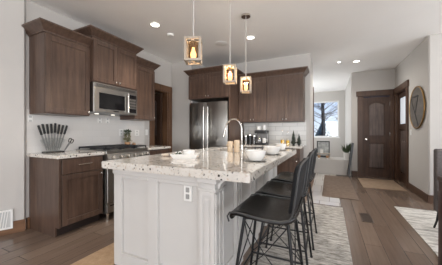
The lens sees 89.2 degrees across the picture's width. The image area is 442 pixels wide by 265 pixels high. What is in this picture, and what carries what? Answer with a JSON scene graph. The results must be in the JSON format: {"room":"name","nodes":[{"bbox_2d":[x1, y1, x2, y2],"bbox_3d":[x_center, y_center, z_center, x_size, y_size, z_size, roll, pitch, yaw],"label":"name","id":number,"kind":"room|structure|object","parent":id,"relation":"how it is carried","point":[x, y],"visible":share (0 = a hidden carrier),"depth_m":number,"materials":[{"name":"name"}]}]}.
{"room":"kitchen","nodes":[
{"label":"kitchen","id":0,"kind":"room"},
{"bbox_2d":[0,0,25,220],"bbox_3d":[-3.443,-0.222,1.979,2.604,2.778,0.300,0,0,-38],"label":"wall","id":1,"kind":"structure","parent":0,"point":[12,12],"depth_m":2.60,"materials":[{"name":"paint"}]},
{"bbox_2d":[0,209,12,230],"bbox_3d":[-2.550,0.995,2.482,0.360,0.220,0.026,0,0,-38],"label":"air vent","id":2,"kind":"object","parent":1,"relation":"in","point":[6,216],"visible":1,"depth_m":2.55,"materials":[{"name":"white plastic"}]},
{"bbox_2d":[0,219,25,235],"bbox_3d":[-3.350,1.098,1.862,2.604,0.138,0.030,0,0,-38],"label":"baseboard","id":3,"kind":"structure","parent":1,"relation":"attached to","point":[19,225],"depth_m":2.61,"materials":[{"name":"brown wood"}]},
{"bbox_2d":[26,0,171,217],"bbox_3d":[-1.634,-0.222,4.351,0.149,2.778,3.590,0,0,26],"label":"wall","id":4,"kind":"structure","parent":0,"point":[85,130],"depth_m":3.24,"materials":[{"name":"paint"}]},
{"bbox_2d":[26,217,29,229],"bbox_3d":[-2.335,1.098,2.712,0.034,0.138,0.026,0,0,26],"label":"baseboard","id":5,"kind":"structure","parent":4,"relation":"attached to","point":[27,218],"depth_m":2.70,"materials":[{"name":"brown wood"}]},
{"bbox_2d":[28,116,32,121],"bbox_3d":[-2.328,-0.168,2.734,0.007,0.075,0.050,0,0,26],"label":"wall outlet","id":6,"kind":"object","parent":4,"relation":"attached to","point":[30,118],"visible":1,"depth_m":2.73,"materials":[{"name":"white plastic"}]},
{"bbox_2d":[21,17,92,116],"bbox_3d":[-2.052,-0.748,2.842,0.421,1.049,0.621,0,0,26],"label":"upper cabinet","id":7,"kind":"object","parent":4,"relation":"attached to","point":[59,56],"visible":1,"depth_m":2.72,"materials":[{"name":"brown wood"}]},
{"bbox_2d":[73,25,143,90],"bbox_3d":[-1.721,-1.054,3.457,0.481,0.717,0.941,0,0,26],"label":"upper cabinet","id":8,"kind":"object","parent":4,"relation":"attached to","point":[113,59],"visible":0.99,"depth_m":3.29,"materials":[{"name":"brown wood"}]},
{"bbox_2d":[90,82,136,115],"bbox_3d":[-1.724,-0.484,3.458,0.455,0.411,0.762,0,0,26],"label":"microwave","id":9,"kind":"object","parent":8,"relation":"attached to","point":[105,99],"visible":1,"depth_m":3.31,"materials":[{"name":"silver metal"}]},
{"bbox_2d":[134,130,138,135],"bbox_3d":[-1.595,0.007,4.249,0.007,0.115,0.115,0,0,26],"label":"wall outlet","id":10,"kind":"object","parent":4,"relation":"attached to","point":[136,132],"visible":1,"depth_m":4.24,"materials":[{"name":"white plastic"}]},
{"bbox_2d":[120,56,160,120],"bbox_3d":[-1.454,-0.748,4.076,0.421,1.049,0.571,0,0,26],"label":"upper cabinet","id":11,"kind":"object","parent":4,"relation":"attached to","point":[145,90],"visible":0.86,"depth_m":3.99,"materials":[{"name":"brown wood"}]},
{"bbox_2d":[155,93,161,145],"bbox_3d":[-1.555,0.134,5.154,0.405,2.050,0.100,0,0,26],"label":"door","id":12,"kind":"structure","parent":4,"relation":"in","point":[158,97],"depth_m":5.10,"materials":[{"name":"brown wood"}]},
{"bbox_2d":[149,83,171,152],"bbox_3d":[-1.359,0.062,4.893,0.170,2.210,0.725,0,0,26],"label":"trim","id":13,"kind":"structure","parent":4,"relation":"attached to","point":[166,91],"depth_m":5.07,"materials":[{"name":"brown wood"}]},
{"bbox_2d":[172,61,205,151],"bbox_3d":[-0.750,-0.222,5.401,0.545,2.778,0.690,0,0,26],"label":"wall","id":14,"kind":"structure","parent":0,"point":[180,79],"depth_m":5.10,"materials":[{"name":"paint"}]},
{"bbox_2d":[0,173,437,264],"bbox_3d":[0.386,1.196,1.257,10.000,0.061,18.800,0,0,26],"label":"floor","id":15,"kind":"structure","parent":0,"point":[390,240],"depth_m":2.49,"materials":[{"name":"brown wood"}]},
{"bbox_2d":[29,155,102,236],"bbox_3d":[-1.926,0.730,2.832,0.656,0.874,0.542,0,0,26],"label":"base cabinet","id":16,"kind":"object","parent":15,"relation":"on","point":[66,195],"visible":0.99,"depth_m":2.63,"materials":[{"name":"brown wood"}]},
{"bbox_2d":[27,150,104,158],"bbox_3d":[-1.936,0.272,2.823,0.635,0.038,0.572,0,0,26],"label":"countertop","id":17,"kind":"structure","parent":16,"relation":"on","point":[72,153],"depth_m":2.69,"materials":[{"name":"stone"}]},
{"bbox_2d":[42,150,64,152],"bbox_3d":[-2.142,0.160,2.864,0.100,0.185,0.280,0,0,26],"label":"stand","id":18,"kind":"object","parent":17,"relation":"on","point":[59,150],"visible":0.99,"depth_m":2.81,"materials":[{"name":"black metal"}]},
{"bbox_2d":[37,125,46,150],"bbox_3d":[-2.198,0.074,2.757,0.018,0.327,0.107,0,0,26],"label":"kitchen knife","id":19,"kind":"object","parent":18,"relation":"in","point":[38,126],"visible":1,"depth_m":2.75,"materials":[{"name":"metal"}]},
{"bbox_2d":[41,124,48,149],"bbox_3d":[-2.184,0.065,2.785,0.018,0.345,0.083,0,0,26],"label":"kitchen knife","id":20,"kind":"object","parent":18,"relation":"in","point":[43,127],"visible":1,"depth_m":2.78,"materials":[{"name":"metal"}]},
{"bbox_2d":[46,124,50,150],"bbox_3d":[-2.169,0.065,2.817,0.018,0.345,0.058,0,0,26],"label":"kitchen knife","id":21,"kind":"object","parent":18,"relation":"in","point":[47,126],"visible":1,"depth_m":2.81,"materials":[{"name":"metal"}]},
{"bbox_2d":[50,124,52,150],"bbox_3d":[-2.154,0.062,2.848,0.018,0.351,0.032,0,0,26],"label":"kitchen knife","id":22,"kind":"object","parent":18,"relation":"in","point":[51,125],"visible":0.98,"depth_m":2.85,"materials":[{"name":"metal"}]},
{"bbox_2d":[53,123,56,149],"bbox_3d":[-2.137,0.058,2.882,0.018,0.359,0.036,0,0,26],"label":"kitchen knife","id":23,"kind":"object","parent":18,"relation":"in","point":[55,124],"visible":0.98,"depth_m":2.88,"materials":[{"name":"metal"}]},
{"bbox_2d":[55,124,59,149],"bbox_3d":[-2.122,0.065,2.914,0.018,0.345,0.059,0,0,26],"label":"kitchen knife","id":24,"kind":"object","parent":18,"relation":"in","point":[58,130],"visible":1,"depth_m":2.91,"materials":[{"name":"metal"}]},
{"bbox_2d":[57,125,63,149],"bbox_3d":[-2.107,0.069,2.943,0.018,0.336,0.085,0,0,26],"label":"kitchen knife","id":25,"kind":"object","parent":18,"relation":"in","point":[62,128],"visible":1,"depth_m":2.94,"materials":[{"name":"metal"}]},
{"bbox_2d":[59,125,67,149],"bbox_3d":[-2.092,0.070,2.974,0.018,0.334,0.111,0,0,26],"label":"kitchen knife","id":26,"kind":"object","parent":18,"relation":"in","point":[66,127],"visible":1,"depth_m":2.98,"materials":[{"name":"metal"}]},
{"bbox_2d":[64,138,73,149],"bbox_3d":[-2.029,0.156,2.992,0.010,0.167,0.126,0,0,26],"label":"scissors","id":27,"kind":"object","parent":18,"relation":"hanging from","point":[68,144],"visible":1,"depth_m":2.99,"materials":[{"name":"metal"}]},
{"bbox_2d":[71,243,114,264],"bbox_3d":[-1.111,1.160,2.009,0.330,0.010,1.250,0,0,26],"label":"kitchen mat","id":28,"kind":"object","parent":15,"relation":"on","point":[104,256],"visible":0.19,"depth_m":2.05,"materials":[{"name":"beige fabric"}]},
{"bbox_2d":[76,144,149,219],"bbox_3d":[-1.591,0.684,3.400,0.734,0.965,0.758,0,0,26],"label":"range","id":29,"kind":"object","parent":15,"relation":"on","point":[118,151],"visible":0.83,"depth_m":3.02,"materials":[{"name":"silver metal"}]},
{"bbox_2d":[76,147,147,153],"bbox_3d":[-1.629,0.262,3.418,0.650,0.039,0.758,0,0,26],"label":"cooktop","id":30,"kind":"object","parent":29,"relation":"in","point":[121,150],"depth_m":3.19,"materials":[{"name":"silver metal"}]},
{"bbox_2d":[123,129,130,143],"bbox_3d":[-1.642,0.090,3.931,0.156,0.324,0.168,0,0,26],"label":"potted plant","id":31,"kind":"object","parent":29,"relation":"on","point":[126,133],"visible":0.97,"depth_m":3.92,"materials":[{"name":"green plant"}]},
{"bbox_2d":[149,148,169,154],"bbox_3d":[-1.345,0.730,4.033,0.656,0.874,0.580,0,0,26],"label":"base cabinet","id":32,"kind":"object","parent":15,"relation":"on","point":[158,151],"visible":0.09,"depth_m":3.92,"materials":[{"name":"brown wood"}]},
{"bbox_2d":[143,145,170,149],"bbox_3d":[-1.348,0.272,4.039,0.635,0.038,0.593,0,0,26],"label":"countertop","id":33,"kind":"structure","parent":32,"relation":"on","point":[150,147],"depth_m":4.01,"materials":[{"name":"stone"}]},
{"bbox_2d":[113,166,276,264],"bbox_3d":[-0.026,0.742,2.662,1.075,0.851,2.090,0,0,26],"label":"kitchen island","id":34,"kind":"object","parent":15,"relation":"on","point":[160,219],"visible":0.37,"depth_m":1.78,"materials":[{"name":"paint"}]},
{"bbox_2d":[184,185,191,201],"bbox_3d":[-0.246,0.452,1.670,0.072,0.120,0.012,0,0,26],"label":"outlet plate","id":35,"kind":"object","parent":34,"relation":"attached to","point":[187,188],"depth_m":1.66,"materials":[{"name":"white plastic"}]},
{"bbox_2d":[102,147,295,182],"bbox_3d":[0.034,0.284,2.658,1.370,0.062,2.175,0,0,26],"label":"island countertop","id":36,"kind":"structure","parent":34,"relation":"on","point":[214,163],"depth_m":1.83,"materials":[{"name":"stone"}]},
{"bbox_2d":[170,153,199,158],"bbox_3d":[-0.349,0.230,2.213,0.270,0.045,0.190,0,0,2],"label":"serving tray","id":37,"kind":"object","parent":36,"relation":"on","point":[173,155],"visible":0.97,"depth_m":2.13,"materials":[{"name":"white ceramic"}]},
{"bbox_2d":[183,150,194,153],"bbox_3d":[-0.317,0.208,2.214,0.124,0.070,0.124,0,0,26],"label":"bowl","id":38,"kind":"object","parent":37,"relation":"in","point":[184,151],"visible":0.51,"depth_m":2.17,"materials":[{"name":"white ceramic"}]},
{"bbox_2d":[226,141,232,151],"bbox_3d":[0.116,0.182,2.902,0.073,0.140,0.085,0,0,-30],"label":"wooden canister","id":39,"kind":"object","parent":36,"relation":"on","point":[229,145],"visible":0.95,"depth_m":2.87,"materials":[{"name":"brown wood"}]},
{"bbox_2d":[222,118,246,149],"bbox_3d":[0.197,0.022,3.297,0.379,0.462,0.063,0,0,17],"label":"faucet","id":40,"kind":"object","parent":36,"relation":"on","point":[237,120],"visible":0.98,"depth_m":3.26,"materials":[{"name":"silver metal"}]},
{"bbox_2d":[233,140,239,151],"bbox_3d":[0.201,0.175,2.894,0.073,0.155,0.085,0,0,-30],"label":"wooden canister","id":41,"kind":"object","parent":36,"relation":"on","point":[236,144],"visible":0.92,"depth_m":2.86,"materials":[{"name":"brown wood"}]},
{"bbox_2d":[244,158,267,160],"bbox_3d":[0.314,0.246,2.019,0.215,0.013,0.215,0,0,26],"label":"plate","id":42,"kind":"object","parent":36,"relation":"on","point":[264,159],"visible":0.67,"depth_m":2.00,"materials":[{"name":"grey ceramic"}]},
{"bbox_2d":[246,150,265,160],"bbox_3d":[0.314,0.203,2.019,0.184,0.085,0.184,0,0,26],"label":"bowl","id":43,"kind":"object","parent":42,"relation":"on","point":[256,155],"visible":0.94,"depth_m":1.95,"materials":[{"name":"white ceramic"}]},
{"bbox_3d":[0.592,0.246,2.602,0.229,0.013,0.229,0,0,26],"label":"plate","id":44,"kind":"object","parent":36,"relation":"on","visible":0},
{"bbox_2d":[263,146,280,153],"bbox_3d":[0.592,0.203,2.602,0.196,0.085,0.196,0,0,26],"label":"bowl","id":45,"kind":"object","parent":44,"relation":"on","point":[269,149],"visible":0.96,"depth_m":2.53,"materials":[{"name":"white ceramic"}]},
{"bbox_3d":[0.862,0.246,3.216,0.176,0.013,0.176,0,0,26],"label":"plate","id":46,"kind":"object","parent":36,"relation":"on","visible":0},
{"bbox_2d":[276,143,285,149],"bbox_3d":[0.862,0.203,3.216,0.150,0.085,0.150,0,0,26],"label":"bowl","id":47,"kind":"object","parent":46,"relation":"on","point":[282,145],"visible":0.83,"depth_m":3.16,"materials":[{"name":"white ceramic"}]},
{"bbox_2d":[189,101,228,149],"bbox_3d":[-0.138,0.267,4.948,0.907,1.800,0.773,0,0,26],"label":"refrigerator","id":48,"kind":"object","parent":15,"relation":"on","point":[207,120],"visible":0.42,"depth_m":4.63,"materials":[{"name":"silver metal"}]},
{"bbox_2d":[229,72,243,147],"bbox_3d":[0.340,-0.028,4.811,0.028,2.390,0.797,0,0,26],"label":"gable","id":49,"kind":"object","parent":15,"relation":"on","point":[234,126],"visible":0.36,"depth_m":4.66,"materials":[{"name":"brown wood"}]},
{"bbox_2d":[277,148,303,174],"bbox_3d":[1.351,0.730,4.394,0.444,0.874,0.656,0,0,26],"label":"base cabinet","id":50,"kind":"object","parent":15,"relation":"on","point":[289,165],"visible":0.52,"depth_m":4.12,"materials":[{"name":"brown wood"}]},
{"bbox_2d":[248,203,352,264],"bbox_3d":[0.845,1.159,2.268,0.825,0.012,3.020,0,0,26],"label":"area rug","id":51,"kind":"object","parent":15,"relation":"on","point":[331,243],"visible":0.55,"depth_m":2.35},
{"bbox_2d":[227,156,308,264],"bbox_3d":[0.329,0.656,1.490,0.464,0.994,0.499,0,0,26],"label":"bar stool","id":52,"kind":"object","parent":51,"relation":"on","point":[264,208],"visible":1,"depth_m":1.41,"materials":[{"name":"black leather"}]},
{"bbox_2d":[255,151,313,264],"bbox_3d":[0.566,0.656,1.970,0.464,0.994,0.499,0,0,24],"label":"bar stool","id":53,"kind":"object","parent":51,"relation":"on","point":[277,188],"visible":0.72,"depth_m":1.88,"materials":[{"name":"black leather"}]},
{"bbox_2d":[270,147,317,249],"bbox_3d":[0.817,0.656,2.476,0.464,0.994,0.499,0,0,27],"label":"bar stool","id":54,"kind":"object","parent":51,"relation":"on","point":[285,176],"visible":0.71,"depth_m":2.38,"materials":[{"name":"black leather"}]},
{"bbox_2d":[322,175,358,199],"bbox_3d":[2.590,1.160,4.962,0.580,0.010,2.210,0,0,26],"label":"runner rug","id":55,"kind":"object","parent":15,"relation":"on","point":[342,187],"visible":1,"depth_m":4.62,"materials":[{"name":"brown fabric"}]},
{"bbox_2d":[347,143,353,176],"bbox_3d":[3.418,0.719,5.920,0.146,0.899,0.235,0,0,26],"label":"frame","id":56,"kind":"object","parent":15,"relation":"on","point":[352,144],"visible":0.94,"depth_m":5.83,"materials":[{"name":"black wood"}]},
{"bbox_2d":[359,212,373,222],"bbox_3d":[1.986,1.163,3.060,0.130,0.006,0.360,0,0,26],"label":"floor vent","id":57,"kind":"object","parent":15,"relation":"in","point":[365,217],"visible":1,"depth_m":3.04,"materials":[{"name":"brown metal"}]},
{"bbox_2d":[358,178,406,190],"bbox_3d":[3.592,1.160,5.083,0.740,0.010,1.080,0,0,26],"label":"door mat","id":58,"kind":"object","parent":15,"relation":"on","point":[366,182],"visible":1,"depth_m":4.97,"materials":[{"name":"fabric"}]},
{"bbox_2d":[394,206,437,255],"bbox_3d":[3.105,1.160,1.464,2.485,0.010,3.340,0,0,26],"label":"area rug","id":59,"kind":"object","parent":15,"relation":"on","point":[421,221],"visible":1,"depth_m":2.85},
{"bbox_2d":[433,149,441,227],"bbox_3d":[2.671,0.673,2.385,0.480,0.958,0.520,0,0,26],"label":"dining chair","id":60,"kind":"object","parent":59,"relation":"on","point":[437,153],"visible":0.83,"depth_m":2.62,"materials":[{"name":"grey fabric"}]},
{"bbox_2d":[437,176,441,264],"bbox_3d":[2.090,0.762,1.094,1.150,0.785,1.280,0,0,26],"label":"dining table","id":61,"kind":"object","parent":59,"relation":"on","point":[439,178],"visible":1,"depth_m":1.88,"materials":[{"name":"brown wood"}]},
{"bbox_3d":[0.575,0.730,4.770,0.424,0.874,0.656,0,0,26],"label":"base cabinet","id":62,"kind":"object","parent":15,"relation":"on","visible":0},
{"bbox_2d":[233,144,304,148],"bbox_3d":[0.986,0.272,4.583,1.327,0.038,0.630,0,0,26],"label":"countertop","id":63,"kind":"structure","parent":62,"relation":"on","point":[247,145],"depth_m":4.36,"materials":[{"name":"stone"}]},
{"bbox_2d":[244,134,247,143],"bbox_3d":[0.538,0.147,4.872,0.086,0.210,0.086,0,0,26],"label":"canister","id":64,"kind":"object","parent":63,"relation":"on","point":[245,135],"visible":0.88,"depth_m":4.84,"materials":[{"name":"silver metal"}]},
{"bbox_2d":[248,133,251,143],"bbox_3d":[0.623,0.135,4.831,0.093,0.235,0.093,0,0,26],"label":"canister","id":65,"kind":"object","parent":63,"relation":"on","point":[249,134],"visible":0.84,"depth_m":4.80,"materials":[{"name":"black ceramic"}]},
{"bbox_2d":[252,134,255,143],"bbox_3d":[0.707,0.142,4.790,0.086,0.220,0.086,0,0,26],"label":"canister","id":66,"kind":"object","parent":63,"relation":"on","point":[254,135],"visible":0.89,"depth_m":4.76,"materials":[{"name":"silver metal"}]},
{"bbox_2d":[254,130,268,144],"bbox_3d":[0.849,0.102,4.722,0.256,0.300,0.240,0,0,26],"label":"coffee maker","id":67,"kind":"object","parent":63,"relation":"on","point":[261,134],"visible":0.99,"depth_m":4.70,"materials":[{"name":"black plastic"}]},
{"bbox_2d":[291,130,295,144],"bbox_3d":[1.435,0.102,4.436,0.118,0.300,0.107,0,0,26],"label":"cone topiary","id":68,"kind":"object","parent":63,"relation":"on","point":[293,140],"visible":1,"depth_m":4.42,"materials":[{"name":"green plant"}]},
{"bbox_2d":[296,134,300,144],"bbox_3d":[1.526,0.135,4.383,0.101,0.235,0.103,0,0,-9],"label":"cone topiary","id":69,"kind":"object","parent":63,"relation":"on","point":[298,142],"visible":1,"depth_m":4.37,"materials":[{"name":"green plant"}]},
{"bbox_2d":[29,0,441,91],"bbox_3d":[0.386,-1.661,1.257,10.000,0.100,18.800,0,0,26],"label":"ceiling","id":70,"kind":"structure","parent":0,"point":[380,34],"depth_m":3.44,"materials":[{"name":"paint"}]},
{"bbox_2d":[150,22,160,26],"bbox_3d":[-0.983,-1.606,3.342,0.156,0.008,0.156,0,0,26],"label":"recessed light","id":71,"kind":"object","parent":70,"relation":"in","point":[153,24],"visible":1,"depth_m":3.33,"materials":[{"name":"white plastic"}]},
{"bbox_2d":[184,0,201,64],"bbox_3d":[-0.245,-1.114,1.985,0.146,0.992,0.146,0,0,0],"label":"pendant lamp","id":72,"kind":"object","parent":70,"relation":"hanging from","point":[192,42],"visible":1,"depth_m":1.97,"materials":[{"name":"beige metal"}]},
{"bbox_2d":[215,41,226,45],"bbox_3d":[0.001,-1.606,4.043,0.220,0.008,0.220,0,0,26],"label":"ceiling speaker","id":73,"kind":"object","parent":70,"relation":"attached to","point":[219,43],"visible":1,"depth_m":4.03,"materials":[{"name":"white plastic"}]},
{"bbox_2d":[223,64,236,84],"bbox_3d":[0.105,-1.091,2.610,0.146,1.037,0.146,0,0,10],"label":"pendant lamp","id":74,"kind":"object","parent":70,"relation":"hanging from","point":[225,66],"visible":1,"depth_m":2.57,"materials":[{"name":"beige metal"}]},
{"bbox_2d":[240,13,251,93],"bbox_3d":[0.342,-1.079,3.078,0.146,1.061,0.146,0,0,11],"label":"pendant lamp","id":75,"kind":"object","parent":70,"relation":"hanging from","point":[245,16],"visible":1,"depth_m":3.06,"materials":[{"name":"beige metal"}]},
{"bbox_2d":[236,53,310,157],"bbox_3d":[0.507,-0.222,5.238,2.950,2.778,0.129,0,0,26],"label":"wall","id":76,"kind":"structure","parent":0,"point":[301,60],"depth_m":4.73,"materials":[{"name":"paint"}]},
{"bbox_2d":[183,65,244,102],"bbox_3d":[-0.118,-1.020,4.983,1.115,0.624,0.881,0,0,26],"label":"upper cabinet","id":77,"kind":"object","parent":76,"relation":"attached to","point":[206,84],"visible":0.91,"depth_m":4.66,"materials":[{"name":"brown wood"}]},
{"bbox_2d":[237,71,269,122],"bbox_3d":[0.715,-0.725,4.833,0.622,1.024,0.426,0,0,26],"label":"upper cabinet","id":78,"kind":"object","parent":76,"relation":"attached to","point":[252,107],"visible":0.86,"depth_m":4.68,"materials":[{"name":"brown wood"}]},
{"bbox_2d":[266,66,309,122],"bbox_3d":[1.352,-0.725,4.525,0.788,1.024,0.426,0,0,26],"label":"upper cabinet","id":79,"kind":"object","parent":76,"relation":"attached to","point":[285,87],"visible":1,"depth_m":4.40,"materials":[{"name":"brown wood"}]},
{"bbox_2d":[311,58,312,150],"bbox_3d":[1.970,-0.222,5.013,0.120,2.778,0.740,0,0,26],"label":"wall","id":80,"kind":"structure","parent":0,"point":[311,58],"depth_m":4.87,"materials":[{"name":"paint"}]},
{"bbox_2d":[313,87,313,148],"bbox_3d":[2.140,0.042,5.364,0.160,2.250,0.039,0,0,26],"label":"trim","id":81,"kind":"structure","parent":80,"relation":"attached to","point":[313,87],"depth_m":5.32,"materials":[{"name":"white paint"}]},
{"bbox_2d":[314,90,344,156],"bbox_3d":[3.627,-0.222,9.154,2.515,2.778,0.120,0,0,26],"label":"wall","id":82,"kind":"structure","parent":0,"point":[335,143],"depth_m":8.67,"materials":[{"name":"paint"}]},
{"bbox_2d":[314,101,339,137],"bbox_3d":[4.041,-0.510,8.920,1.225,1.445,0.120,0,0,26],"label":"window","id":83,"kind":"structure","parent":82,"relation":"in","point":[337,136],"depth_m":8.74,"materials":[{"name":"white plastic"}]},
{"bbox_2d":[314,156,350,175],"bbox_3d":[2.551,0.962,6.936,2.510,0.410,0.750,0,0,26],"label":"wall","id":84,"kind":"structure","parent":0,"point":[334,165],"depth_m":6.28,"materials":[{"name":"paint"}]},
{"bbox_2d":[317,141,329,157],"bbox_3d":[3.107,0.509,6.813,0.360,0.499,0.072,0,0,26],"label":"framed picture","id":85,"kind":"object","parent":84,"relation":"on","point":[325,145],"visible":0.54,"depth_m":6.80,"materials":[{"name":"grey paper"}]},
{"bbox_2d":[318,142,328,155],"bbox_3d":[3.108,0.494,6.814,0.300,0.410,0.008,0,-6,26],"label":"print","id":86,"kind":"object","parent":85,"relation":"attached to","point":[321,145],"depth_m":6.80},
{"bbox_2d":[341,143,350,159],"bbox_3d":[3.478,0.510,6.193,0.306,0.493,0.322,0,0,26],"label":"potted plant","id":87,"kind":"object","parent":84,"relation":"on","point":[346,154],"visible":0.91,"depth_m":6.13,"materials":[{"name":"green plant"}]},
{"bbox_2d":[345,75,350,152],"bbox_3d":[4.233,-0.222,7.383,0.120,2.778,2.780,0,0,26],"label":"wall","id":88,"kind":"structure","parent":0,"point":[348,87],"depth_m":6.96,"materials":[{"name":"paint"}]},
{"bbox_2d":[351,69,394,170],"bbox_3d":[3.973,-0.222,5.898,0.945,2.778,0.120,0,0,26],"label":"wall","id":89,"kind":"structure","parent":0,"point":[377,79],"depth_m":5.94,"materials":[{"name":"paint"}]},
{"bbox_2d":[351,171,356,175],"bbox_3d":[3.581,1.099,6.011,0.137,0.135,0.018,0,0,26],"label":"baseboard","id":90,"kind":"structure","parent":89,"relation":"attached to","point":[353,173],"depth_m":6.01,"materials":[{"name":"brown wood"}]},
{"bbox_2d":[356,89,393,178],"bbox_3d":[4.016,0.037,5.861,0.834,2.260,0.150,0,0,26],"label":"door frame","id":91,"kind":"structure","parent":89,"relation":"attached to","point":[360,95],"depth_m":5.92,"materials":[{"name":"brown wood"}]},
{"bbox_2d":[364,96,389,177],"bbox_3d":[4.039,0.121,5.819,0.573,2.090,0.100,0,0,26],"label":"door","id":92,"kind":"structure","parent":89,"relation":"in","point":[376,109],"depth_m":5.82,"materials":[{"name":"brown wood"}]},
{"bbox_2d":[395,35,428,194],"bbox_3d":[3.996,-0.222,4.700,0.140,2.778,2.258,0,0,26],"label":"wall","id":93,"kind":"structure","parent":0,"point":[414,68],"depth_m":4.09,"materials":[{"name":"paint"}]},
{"bbox_2d":[393,80,408,188],"bbox_3d":[4.175,0.037,5.104,0.170,2.260,1.145,0,0,26],"label":"trim","id":94,"kind":"structure","parent":93,"relation":"attached to","point":[405,85],"depth_m":5.21,"materials":[{"name":"brown wood"}]},
{"bbox_2d":[399,92,404,183],"bbox_3d":[4.162,0.121,5.127,0.107,2.090,0.795,0,0,26],"label":"door","id":95,"kind":"structure","parent":93,"relation":"in","point":[402,95],"depth_m":5.22,"materials":[{"name":"brown wood"}]},
{"bbox_2d":[409,86,425,128],"bbox_3d":[3.641,-0.463,4.165,0.032,0.798,0.798,0,0,26],"label":"wall art","id":96,"kind":"object","parent":93,"relation":"attached to","point":[417,104],"visible":1,"depth_m":4.11,"materials":[{"name":"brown wood"}]},
{"bbox_2d":[408,182,427,202],"bbox_3d":[3.651,1.099,4.168,0.018,0.135,1.054,0,0,26],"label":"baseboard","id":97,"kind":"structure","parent":93,"relation":"attached to","point":[418,192],"depth_m":4.08,"materials":[{"name":"brown wood"}]},
{"bbox_2d":[429,33,441,194],"bbox_3d":[4.913,-0.222,3.055,3.216,2.778,0.120,0,0,26],"label":"wall","id":98,"kind":"structure","parent":0,"point":[435,41],"depth_m":3.67,"materials":[{"name":"paint"}]},
{"bbox_2d":[428,195,432,203],"bbox_3d":[4.824,1.099,3.022,3.128,0.135,0.018,0,0,26],"label":"baseboard","id":99,"kind":"structure","parent":98,"relation":"attached to","point":[430,197],"depth_m":3.68,"materials":[{"name":"brown wood"}]},
{"label":"outside","id":100,"kind":"structure","parent":0,"visible":0},
{"bbox_3d":[16.133,1.867,31.048,30.000,0.200,50.050,0,0,26],"label":"ground","id":101,"kind":"structure","parent":100,"visible":0},
{"bbox_2d":[315,123,331,135],"bbox_3d":[11.226,0.196,24.552,3.031,3.142,3.028,0,0,26],"label":"conifer","id":102,"kind":"object","parent":101,"relation":"on","point":[327,131],"visible":0.23,"depth_m":24.35,"materials":[{"name":"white plant"}]},
{"bbox_2d":[314,103,336,135],"bbox_3d":[5.223,-1.043,11.193,3.207,5.623,3.753,0,0,29],"label":"bare tree","id":103,"kind":"object","parent":101,"relation":"on","point":[323,116],"visible":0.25,"depth_m":10.96,"materials":[{"name":"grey plant"}]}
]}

